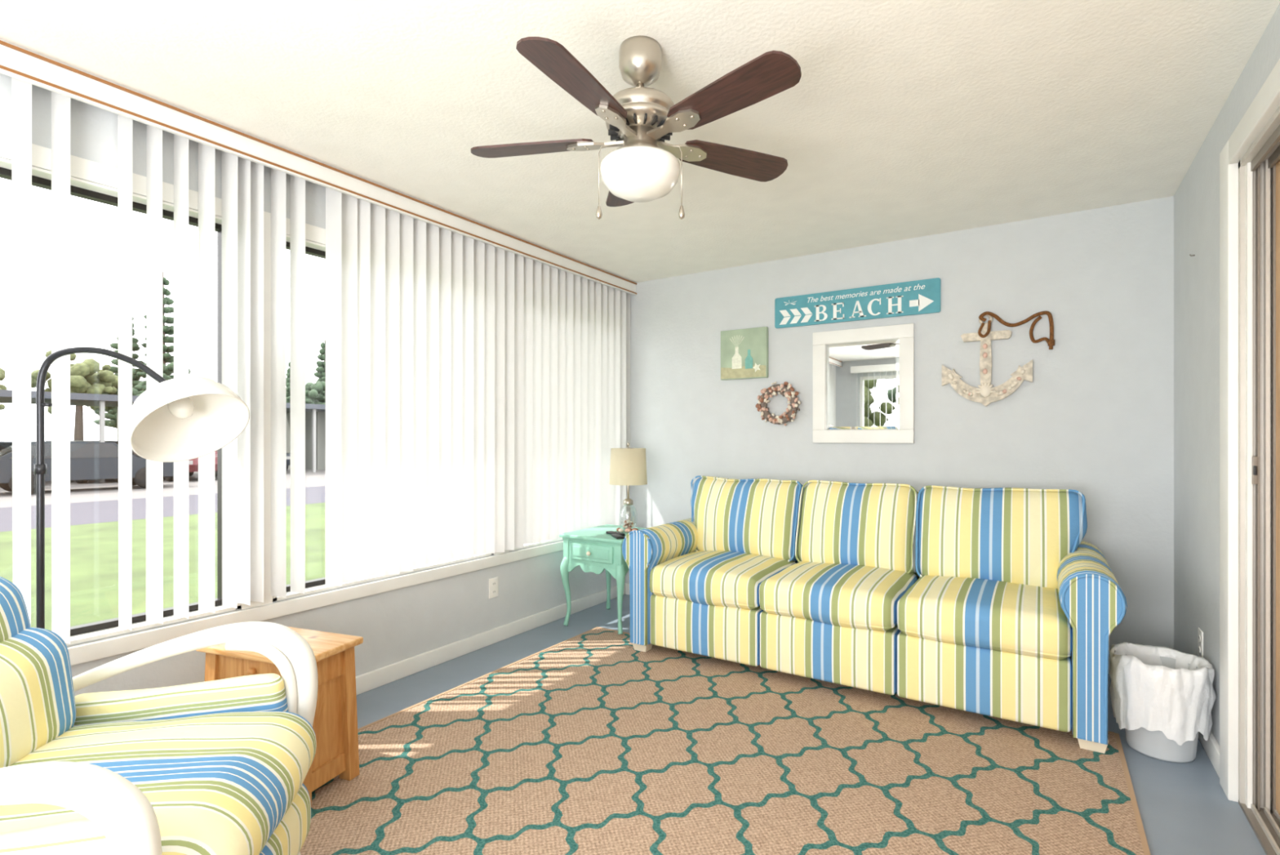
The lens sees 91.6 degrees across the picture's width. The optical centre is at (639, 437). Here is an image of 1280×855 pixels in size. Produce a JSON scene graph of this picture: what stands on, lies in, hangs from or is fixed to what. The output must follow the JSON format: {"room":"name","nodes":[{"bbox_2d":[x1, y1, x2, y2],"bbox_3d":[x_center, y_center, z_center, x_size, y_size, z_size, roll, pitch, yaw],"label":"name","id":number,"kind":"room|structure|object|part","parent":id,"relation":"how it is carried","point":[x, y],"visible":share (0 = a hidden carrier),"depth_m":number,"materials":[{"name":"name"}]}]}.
{"room":"sunroom","nodes":[
{"label":"sunroom","id":0,"kind":"room"},
{"bbox_2d":[0,73,617,695],"bbox_3d":[-1.768,0.010,2.389,0.120,2.400,5.900,0,0,33],"label":"wall","id":1,"kind":"structure","parent":0,"point":[394,625],"depth_m":2.98,"materials":[{"name":"paint"}]},
{"bbox_2d":[0,157,240,645],"bbox_3d":[-1.997,-0.090,2.024,0.120,1.559,1.238,0,0,33],"label":"window","id":2,"kind":"structure","parent":1,"relation":"in","point":[41,178],"depth_m":2.28,"materials":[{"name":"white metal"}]},
{"bbox_2d":[0,39,636,643],"bbox_3d":[-1.663,-0.260,2.332,0.116,1.859,5.878,0,0,33],"label":"vertical blinds","id":3,"kind":"object","parent":2,"relation":"attached to","point":[477,375],"visible":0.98,"depth_m":2.80,"materials":[{"name":"plastic"}]},
{"bbox_2d":[0,134,509,609],"bbox_3d":[-1.711,-0.123,2.357,0.010,1.634,5.889,0,0,33],"label":"window frame","id":4,"kind":"structure","parent":1,"relation":"attached to","point":[80,168],"depth_m":2.58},
{"bbox_2d":[66,540,563,666],"bbox_3d":[-1.706,0.725,2.354,0.022,0.060,5.889,0,0,33],"label":"window sill","id":5,"kind":"structure","parent":1,"relation":"attached to","point":[95,650],"depth_m":2.65,"materials":[{"name":"white wood"}]},
{"bbox_2d":[272,234,493,601],"bbox_3d":[-1.255,-0.090,3.176,0.120,1.559,1.258,0,0,33],"label":"window","id":6,"kind":"structure","parent":1,"relation":"in","point":[312,248],"depth_m":2.84,"materials":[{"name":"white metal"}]},
{"bbox_2d":[355,582,625,694],"bbox_3d":[-1.708,1.167,2.355,0.018,0.085,5.889,0,0,33],"label":"baseboard","id":7,"kind":"structure","parent":1,"relation":"attached to","point":[367,681],"depth_m":3.49,"materials":[{"name":"white wood"}]},
{"bbox_2d":[488,576,497,598],"bbox_3d":[-0.864,0.885,3.673,0.008,0.116,0.072,0,0,33],"label":"wall outlet","id":8,"kind":"object","parent":1,"relation":"attached to","point":[493,582],"visible":1,"depth_m":3.67,"materials":[{"name":"plastic"}]},
{"bbox_2d":[509,538,563,551],"bbox_3d":[-0.539,-0.090,4.285,0.120,1.559,1.138,0,0,33],"label":"window","id":9,"kind":"structure","parent":1,"relation":"in","point":[543,541],"depth_m":4.00,"materials":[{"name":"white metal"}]},
{"bbox_2d":[0,0,1279,282],"bbox_3d":[-0.247,-1.240,1.408,3.740,0.100,6.200,0,0,33],"label":"ceiling","id":10,"kind":"structure","parent":0,"point":[903,119],"depth_m":2.18,"materials":[{"name":"white paint"}]},
{"bbox_2d":[471,35,801,219],"bbox_3d":[-0.019,-0.925,1.927,1.035,0.529,1.030,0,0,0],"label":"ceiling fan","id":11,"kind":"object","parent":10,"relation":"hanging from","point":[644,168],"depth_m":1.81,"materials":[{"name":"brown wood"}]},
{"bbox_2d":[356,594,1266,854],"bbox_3d":[-0.331,1.270,1.462,3.540,0.120,6.140,0,0,33],"label":"floor","id":12,"kind":"structure","parent":0,"point":[1184,808],"depth_m":2.27,"materials":[{"name":"paint"}]},
{"bbox_2d":[34,346,249,629],"bbox_3d":[-1.569,0.468,1.850,0.741,1.485,0.316,0,0,0],"label":"arc floor lamp","id":13,"kind":"object","parent":12,"relation":"on","point":[185,418],"visible":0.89,"depth_m":1.88,"materials":[{"name":"black metal"}]},
{"bbox_3d":[-1.336,-0.053,1.840,0.275,0.254,0.297,0,0,0],"label":"lamp shade","id":14,"kind":"part","parent":13,"relation":"part of","materials":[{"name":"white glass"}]},
{"bbox_2d":[559,524,646,634],"bbox_3d":[-0.177,0.913,4.082,0.495,0.593,0.554,0,0,33],"label":"end table","id":15,"kind":"object","parent":12,"relation":"on","point":[595,550],"visible":0.72,"depth_m":3.90,"materials":[{"name":"paint"}]},
{"bbox_2d":[605,530,625,538],"bbox_3d":[-0.141,0.606,3.909,0.086,0.020,0.248,0,0,-20],"label":"remote control","id":16,"kind":"object","parent":15,"relation":"on","point":[617,535],"visible":1,"depth_m":3.89,"materials":[{"name":"black plastic"}]},
{"bbox_2d":[616,527,638,532],"bbox_3d":[-0.079,0.603,4.059,0.166,0.026,0.091,0,0,24],"label":"seashells","id":17,"kind":"object","parent":15,"relation":"on","point":[618,529],"visible":0.77,"depth_m":4.04},
{"bbox_2d":[608,442,647,528],"bbox_3d":[-0.079,0.323,4.179,0.256,0.586,0.256,0,0,33],"label":"table lamp","id":18,"kind":"object","parent":15,"relation":"on","point":[628,465],"visible":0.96,"depth_m":4.08,"materials":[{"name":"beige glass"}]},
{"bbox_3d":[-0.079,0.189,4.179,0.256,0.245,0.256,0,0,33],"label":"lamp shade","id":19,"kind":"part","parent":18,"relation":"part of","materials":[{"name":"fabric"}]},
{"bbox_2d":[297,626,1151,854],"bbox_3d":[-0.162,1.204,1.687,2.630,0.011,3.690,0,0,33],"label":"area rug","id":20,"kind":"object","parent":12,"relation":"on","point":[589,742],"visible":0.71,"depth_m":2.24,"materials":[{"name":"beige carpet"}]},
{"bbox_2d":[0,571,318,854],"bbox_3d":[-1.243,0.749,1.319,0.917,0.894,0.834,0,0,-10],"label":"rattan armchair","id":21,"kind":"object","parent":20,"relation":"on","point":[220,767],"visible":1,"depth_m":1.39,"materials":[{"name":"yellow fabric"}]},
{"bbox_2d":[0,571,29,640],"bbox_3d":[-1.541,0.439,1.263,0.228,0.262,0.606,-14,2,-10],"label":"cushion","id":22,"kind":"object","parent":21,"relation":"on","point":[14,622],"depth_m":1.47,"materials":[{"name":"fabric"}]},
{"bbox_2d":[0,626,74,767],"bbox_3d":[-1.455,0.620,1.279,0.258,0.328,0.608,-8,1,-10],"label":"cushion","id":23,"kind":"object","parent":21,"relation":"on","point":[37,701],"depth_m":1.41,"materials":[{"name":"yellow fabric"}]},
{"bbox_2d":[0,820,111,854],"bbox_3d":[-1.107,0.754,1.013,0.524,0.208,0.073,-3,1,-10],"label":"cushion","id":24,"kind":"object","parent":21,"relation":"on","point":[86,837],"depth_m":1.02,"materials":[{"name":"fabric"}]},
{"bbox_2d":[0,711,318,854],"bbox_3d":[-1.147,0.806,1.335,0.722,0.244,0.619,0,0,-10],"label":"seat cushion","id":25,"kind":"object","parent":21,"relation":"on","point":[214,782],"depth_m":1.35,"materials":[{"name":"fabric"}]},
{"bbox_2d":[71,672,288,726],"bbox_3d":[-1.222,0.754,1.652,0.524,0.208,0.073,-3,1,-10],"label":"cushion","id":26,"kind":"object","parent":21,"relation":"on","point":[268,692],"depth_m":1.63,"materials":[{"name":"fabric"}]},
{"bbox_3d":[-1.141,0.974,1.336,0.684,0.216,0.591,0,0,-10],"label":"seat","id":27,"kind":"part","parent":21,"relation":"part of","materials":[{"name":"fabric"}]},
{"bbox_2d":[195,626,363,808],"bbox_3d":[-1.256,0.954,2.177,0.480,0.490,0.265,0,0,20],"label":"side table","id":28,"kind":"object","parent":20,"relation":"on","point":[335,723],"visible":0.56,"depth_m":2.13,"materials":[{"name":"brown wood"}]},
{"bbox_2d":[622,475,1127,752],"bbox_3d":[1.115,0.719,3.327,2.270,0.956,1.031,0,0,33],"label":"striped sofa","id":29,"kind":"object","parent":20,"relation":"on","point":[990,602],"visible":1,"depth_m":2.98,"materials":[{"name":"yellow fabric"}]},
{"bbox_3d":[-0.012,0.833,3.478,0.201,0.632,0.029,0,0,33],"label":"arm","id":30,"kind":"part","parent":29,"relation":"part of"},
{"bbox_3d":[0.246,0.834,3.880,0.210,0.627,0.930,0,0,33],"label":"arm","id":31,"kind":"part","parent":29,"relation":"part of"},
{"bbox_3d":[0.562,1.010,3.659,0.641,0.280,0.916,0,0,33],"label":"panel","id":32,"kind":"part","parent":29,"relation":"part of","materials":[{"name":"yellow fabric"}]},
{"bbox_2d":[649,549,796,609],"bbox_3d":[0.482,0.786,3.535,0.656,0.224,0.694,0,0,33],"label":"seat cushion","id":33,"kind":"object","parent":29,"relation":"on","point":[681,579],"depth_m":3.32,"materials":[{"name":"yellow fabric"}]},
{"bbox_2d":[689,475,804,562],"bbox_3d":[0.640,0.500,3.851,0.739,0.521,0.308,0,-13,32],"label":"cushion","id":34,"kind":"object","parent":29,"relation":"on","point":[750,517],"depth_m":3.70,"materials":[{"name":"yellow fabric"}]},
{"bbox_3d":[1.104,1.010,3.310,0.641,0.280,0.916,0,0,33],"label":"panel","id":35,"kind":"part","parent":29,"relation":"part of","materials":[{"name":"yellow fabric"}]},
{"bbox_2d":[760,560,916,631],"bbox_3d":[1.025,0.786,3.190,0.653,0.220,0.695,0,0,33],"label":"seat cushion","id":36,"kind":"object","parent":29,"relation":"on","point":[814,595],"depth_m":2.96,"materials":[{"name":"fabric"}]},
{"bbox_2d":[795,480,918,573],"bbox_3d":[1.211,0.501,3.483,0.648,0.513,0.316,0,-13,34],"label":"cushion","id":37,"kind":"object","parent":29,"relation":"on","point":[866,526],"depth_m":3.35,"materials":[{"name":"yellow fabric"}]},
{"bbox_3d":[1.326,0.765,3.654,2.060,0.740,0.220,0,-3,33],"label":"frame","id":38,"kind":"part","parent":29,"relation":"part of","materials":[{"name":"fabric"}]},
{"bbox_3d":[1.646,1.010,2.960,0.641,0.280,0.916,0,0,33],"label":"panel","id":39,"kind":"part","parent":29,"relation":"part of","materials":[{"name":"fabric"}]},
{"bbox_2d":[897,574,1071,659],"bbox_3d":[1.568,0.782,2.842,0.654,0.226,0.695,0,0,33],"label":"seat cushion","id":40,"kind":"object","parent":29,"relation":"on","point":[982,616],"depth_m":2.62,"materials":[{"name":"fabric"}]},
{"bbox_2d":[915,484,1088,587],"bbox_3d":[1.787,0.498,3.109,0.742,0.518,0.312,0,-13,32],"label":"cushion","id":41,"kind":"object","parent":29,"relation":"on","point":[1023,537],"depth_m":3.00,"materials":[{"name":"fabric"}]},
{"bbox_3d":[1.978,0.834,2.764,0.210,0.627,0.930,0,0,33],"label":"arm","id":42,"kind":"part","parent":29,"relation":"part of"},
{"bbox_3d":[1.719,0.833,2.363,0.201,0.632,0.029,0,0,33],"label":"arm","id":43,"kind":"part","parent":29,"relation":"part of"},
{"bbox_2d":[1109,641,1216,762],"bbox_3d":[2.018,1.019,2.411,0.316,0.377,0.320,0,0,33],"label":"waste bin","id":44,"kind":"object","parent":12,"relation":"on","point":[1162,697],"visible":1,"depth_m":2.32,"materials":[{"name":"plastic"}]},
{"bbox_2d":[624,195,1173,656],"bbox_3d":[1.300,0.010,3.992,3.540,2.400,0.120,0,0,33],"label":"wall","id":45,"kind":"structure","parent":0,"point":[1095,418],"depth_m":3.49,"materials":[{"name":"paint"}]},
{"bbox_2d":[720,326,768,380],"bbox_3d":[0.714,-0.575,4.274,0.340,0.340,0.038,0,0,33],"label":"picture","id":46,"kind":"object","parent":45,"relation":"attached to","point":[744,352],"visible":1,"depth_m":4.25,"materials":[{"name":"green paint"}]},
{"bbox_2d":[755,381,800,425],"bbox_3d":[0.910,-0.225,4.116,0.311,0.293,0.076,0,0,33],"label":"wreath","id":47,"kind":"object","parent":45,"relation":"attached to","point":[786,389],"visible":1,"depth_m":4.09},
{"bbox_2d":[774,277,940,328],"bbox_3d":[1.326,-0.830,3.891,1.004,0.200,0.018,0,0,33],"label":"sign","id":48,"kind":"object","parent":45,"relation":"attached to","point":[918,296],"visible":1,"depth_m":3.86,"materials":[{"name":"teal wood"}]},
{"bbox_2d":[813,323,914,443],"bbox_3d":[1.372,-0.322,3.855,0.604,0.710,0.028,0,0,33],"label":"wall mirror","id":49,"kind":"object","parent":45,"relation":"attached to","point":[864,378],"visible":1,"depth_m":3.85,"materials":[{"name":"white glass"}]},
{"bbox_2d":[625,582,1111,673],"bbox_3d":[1.258,1.167,3.938,3.250,0.085,0.018,0,0,33],"label":"baseboard","id":50,"kind":"structure","parent":45,"relation":"attached to","point":[627,584],"depth_m":4.79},
{"bbox_2d":[942,311,1054,406],"bbox_3d":[1.973,-0.440,3.450,0.544,0.530,0.055,0,0,33],"label":"decoration","id":51,"kind":"object","parent":45,"relation":"attached to","point":[985,394],"visible":1,"depth_m":3.46,"materials":[{"name":"white wood"}]},
{"bbox_2d":[1173,3,1279,744],"bbox_3d":[1.094,0.010,0.544,0.150,2.400,5.900,0,0,33],"label":"wall","id":52,"kind":"structure","parent":0,"point":[1197,198],"depth_m":2.55,"materials":[{"name":"paint"}]},
{"bbox_2d":[1197,626,1203,657],"bbox_3d":[2.284,0.840,2.537,0.008,0.116,0.072,0,0,33],"label":"wall outlet","id":53,"kind":"object","parent":52,"relation":"attached to","point":[1200,633],"visible":0.89,"depth_m":2.53,"materials":[{"name":"plastic"}]},
{"bbox_2d":[1198,730,1219,777],"bbox_3d":[2.328,1.167,2.613,0.018,0.085,1.045,0,0,33],"label":"baseboard","id":54,"kind":"structure","parent":52,"relation":"attached to","point":[1211,747],"depth_m":2.31,"materials":[{"name":"white wood"}]},
{"bbox_2d":[1219,58,1279,801],"bbox_3d":[1.368,0.107,1.129,0.027,2.205,2.480,0,0,33],"label":"trim","id":55,"kind":"structure","parent":52,"relation":"attached to","point":[1266,102],"depth_m":2.08,"materials":[{"name":"white wood"}]},
{"bbox_2d":[1238,106,1279,854],"bbox_3d":[1.435,0.150,1.074,0.149,2.120,2.260,0,0,33],"label":"door","id":56,"kind":"structure","parent":52,"relation":"in","point":[1259,169],"depth_m":2.00,"materials":[{"name":"metal"}]},
{"label":"outside","id":57,"kind":"structure","parent":0,"visible":0},
{"bbox_3d":[-45.348,1.595,44.096,55.990,0.050,115.000,0,0,33],"label":"lawn","id":58,"kind":"structure","parent":57,"visible":0},
{"bbox_2d":[0,367,7,409],"bbox_3d":[-28.323,-0.861,26.088,2.704,4.871,2.906,0,0,33],"label":"tree","id":59,"kind":"object","parent":58,"relation":"on","point":[2,375],"visible":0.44,"depth_m":26.63,"materials":[{"name":"green plant"}]},
{"bbox_2d":[31,350,118,439],"bbox_3d":[-26.744,-1.266,29.949,3.070,5.676,3.224,0,0,8],"label":"tree","id":60,"kind":"object","parent":58,"relation":"on","point":[86,376],"visible":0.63,"depth_m":29.32,"materials":[{"name":"green plant"}]},
{"bbox_2d":[93,315,145,428],"bbox_3d":[-32.766,-3.315,39.563,2.440,9.750,3.070,0,0,44],"label":"pine","id":61,"kind":"object","parent":58,"relation":"on","point":[135,347],"visible":0.11,"depth_m":39.26,"materials":[{"name":"green plant"}]},
{"bbox_2d":[93,384,144,426],"bbox_3d":[-25.468,-0.563,30.702,2.219,4.276,2.198,0,0,33],"label":"tree","id":62,"kind":"object","parent":58,"relation":"on","point":[136,391],"visible":0.12,"depth_m":30.52,"materials":[{"name":"green plant"}]},
{"bbox_2d":[132,271,189,385],"bbox_3d":[-30.889,-4.615,40.440,3.578,12.350,3.259,0,0,-6],"label":"pine","id":63,"kind":"object","parent":58,"relation":"on","point":[169,330],"visible":0.31,"depth_m":40.31,"materials":[{"name":"green plant"}]},
{"bbox_2d":[132,361,191,391],"bbox_3d":[-25.406,-1.260,32.738,3.422,5.664,2.657,0,0,-39],"label":"tree","id":64,"kind":"object","parent":58,"relation":"on","point":[167,370],"visible":0.12,"depth_m":32.92,"materials":[{"name":"green plant"}]},
{"bbox_2d":[285,361,289,397],"bbox_3d":[-23.226,-1.815,41.629,2.620,6.750,2.499,0,0,-37],"label":"pine","id":65,"kind":"object","parent":58,"relation":"on","point":[287,378],"visible":0.06,"depth_m":41.23,"materials":[{"name":"green plant"}]},
{"bbox_2d":[285,381,325,404],"bbox_3d":[-20.367,-0.992,38.694,2.936,5.128,3.011,0,0,8],"label":"tree","id":66,"kind":"object","parent":58,"relation":"on","point":[313,391],"visible":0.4,"depth_m":37.90,"materials":[{"name":"green plant"}]},
{"bbox_2d":[313,339,325,403],"bbox_3d":[-22.577,-2.715,44.337,3.246,8.550,3.280,0,0,-31],"label":"pine","id":67,"kind":"object","parent":58,"relation":"on","point":[321,374],"visible":0.23,"depth_m":44.08,"materials":[{"name":"green plant"}]},
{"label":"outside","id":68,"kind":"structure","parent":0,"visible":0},
{"bbox_2d":[0,502,325,630],"bbox_3d":[-0.600,1.585,15.258,11.460,0.050,75.000,0,0,33],"label":"lawn","id":69,"kind":"structure","parent":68,"point":[94,547],"depth_m":7.70,"materials":[{"name":"green plant"}]},
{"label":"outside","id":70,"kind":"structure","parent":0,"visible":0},
{"bbox_2d":[0,468,325,507],"bbox_3d":[-15.718,1.585,25.000,14.490,0.050,75.000,0,0,33],"label":"driveway","id":71,"kind":"structure","parent":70,"point":[92,490],"depth_m":18.74,"materials":[{"name":"concrete"}]},
{"bbox_2d":[0,440,12,450],"bbox_3d":[-21.573,0.830,20.567,4.450,1.460,1.800,0,0,30],"label":"parked car","id":72,"kind":"object","parent":71,"relation":"on","point":[3,444],"visible":0.02,"depth_m":20.47,"materials":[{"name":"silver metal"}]},
{"bbox_2d":[0,389,138,482],"bbox_3d":[-22.575,0.025,20.259,5.100,3.070,13.600,0,0,33],"label":"carport","id":73,"kind":"object","parent":71,"relation":"on","point":[102,401],"visible":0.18,"depth_m":21.71,"materials":[{"name":"grey metal"}]},
{"bbox_2d":[0,440,173,493],"bbox_3d":[-16.583,0.830,18.569,1.800,1.460,4.450,0,0,37],"label":"parked car","id":74,"kind":"object","parent":71,"relation":"on","point":[88,460],"visible":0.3,"depth_m":17.98,"materials":[{"name":"grey metal"}]},
{"bbox_2d":[44,440,142,483],"bbox_3d":[-19.912,0.830,22.591,4.450,1.460,1.800,0,0,27],"label":"parked car","id":75,"kind":"object","parent":71,"relation":"on","point":[98,441],"visible":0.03,"depth_m":22.45,"materials":[{"name":"grey metal"}]},
{"bbox_2d":[133,450,217,481],"bbox_3d":[-17.461,0.830,23.625,4.450,1.460,1.800,0,0,33],"label":"parked car","id":76,"kind":"object","parent":71,"relation":"on","point":[193,463],"visible":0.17,"depth_m":22.17,"materials":[{"name":"red metal"}]},
{"bbox_2d":[286,452,290,470],"bbox_3d":[-17.612,0.830,28.006,4.450,1.460,1.800,0,0,33],"label":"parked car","id":77,"kind":"object","parent":71,"relation":"on","point":[288,455],"visible":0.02,"depth_m":27.36,"materials":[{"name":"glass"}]},
{"bbox_2d":[285,402,325,473],"bbox_3d":[-16.697,0.025,29.379,5.100,3.070,5.700,0,0,33],"label":"carport","id":78,"kind":"object","parent":71,"relation":"on","point":[315,414],"visible":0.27,"depth_m":30.34,"materials":[{"name":"grey metal"}]},
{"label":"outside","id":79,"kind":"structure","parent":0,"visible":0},
{"bbox_2d":[0,485,325,531],"bbox_3d":[-7.522,1.585,19.719,4.990,0.050,75.000,0,0,33],"label":"road","id":80,"kind":"structure","parent":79,"point":[102,511],"depth_m":13.60,"materials":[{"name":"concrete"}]}
]}

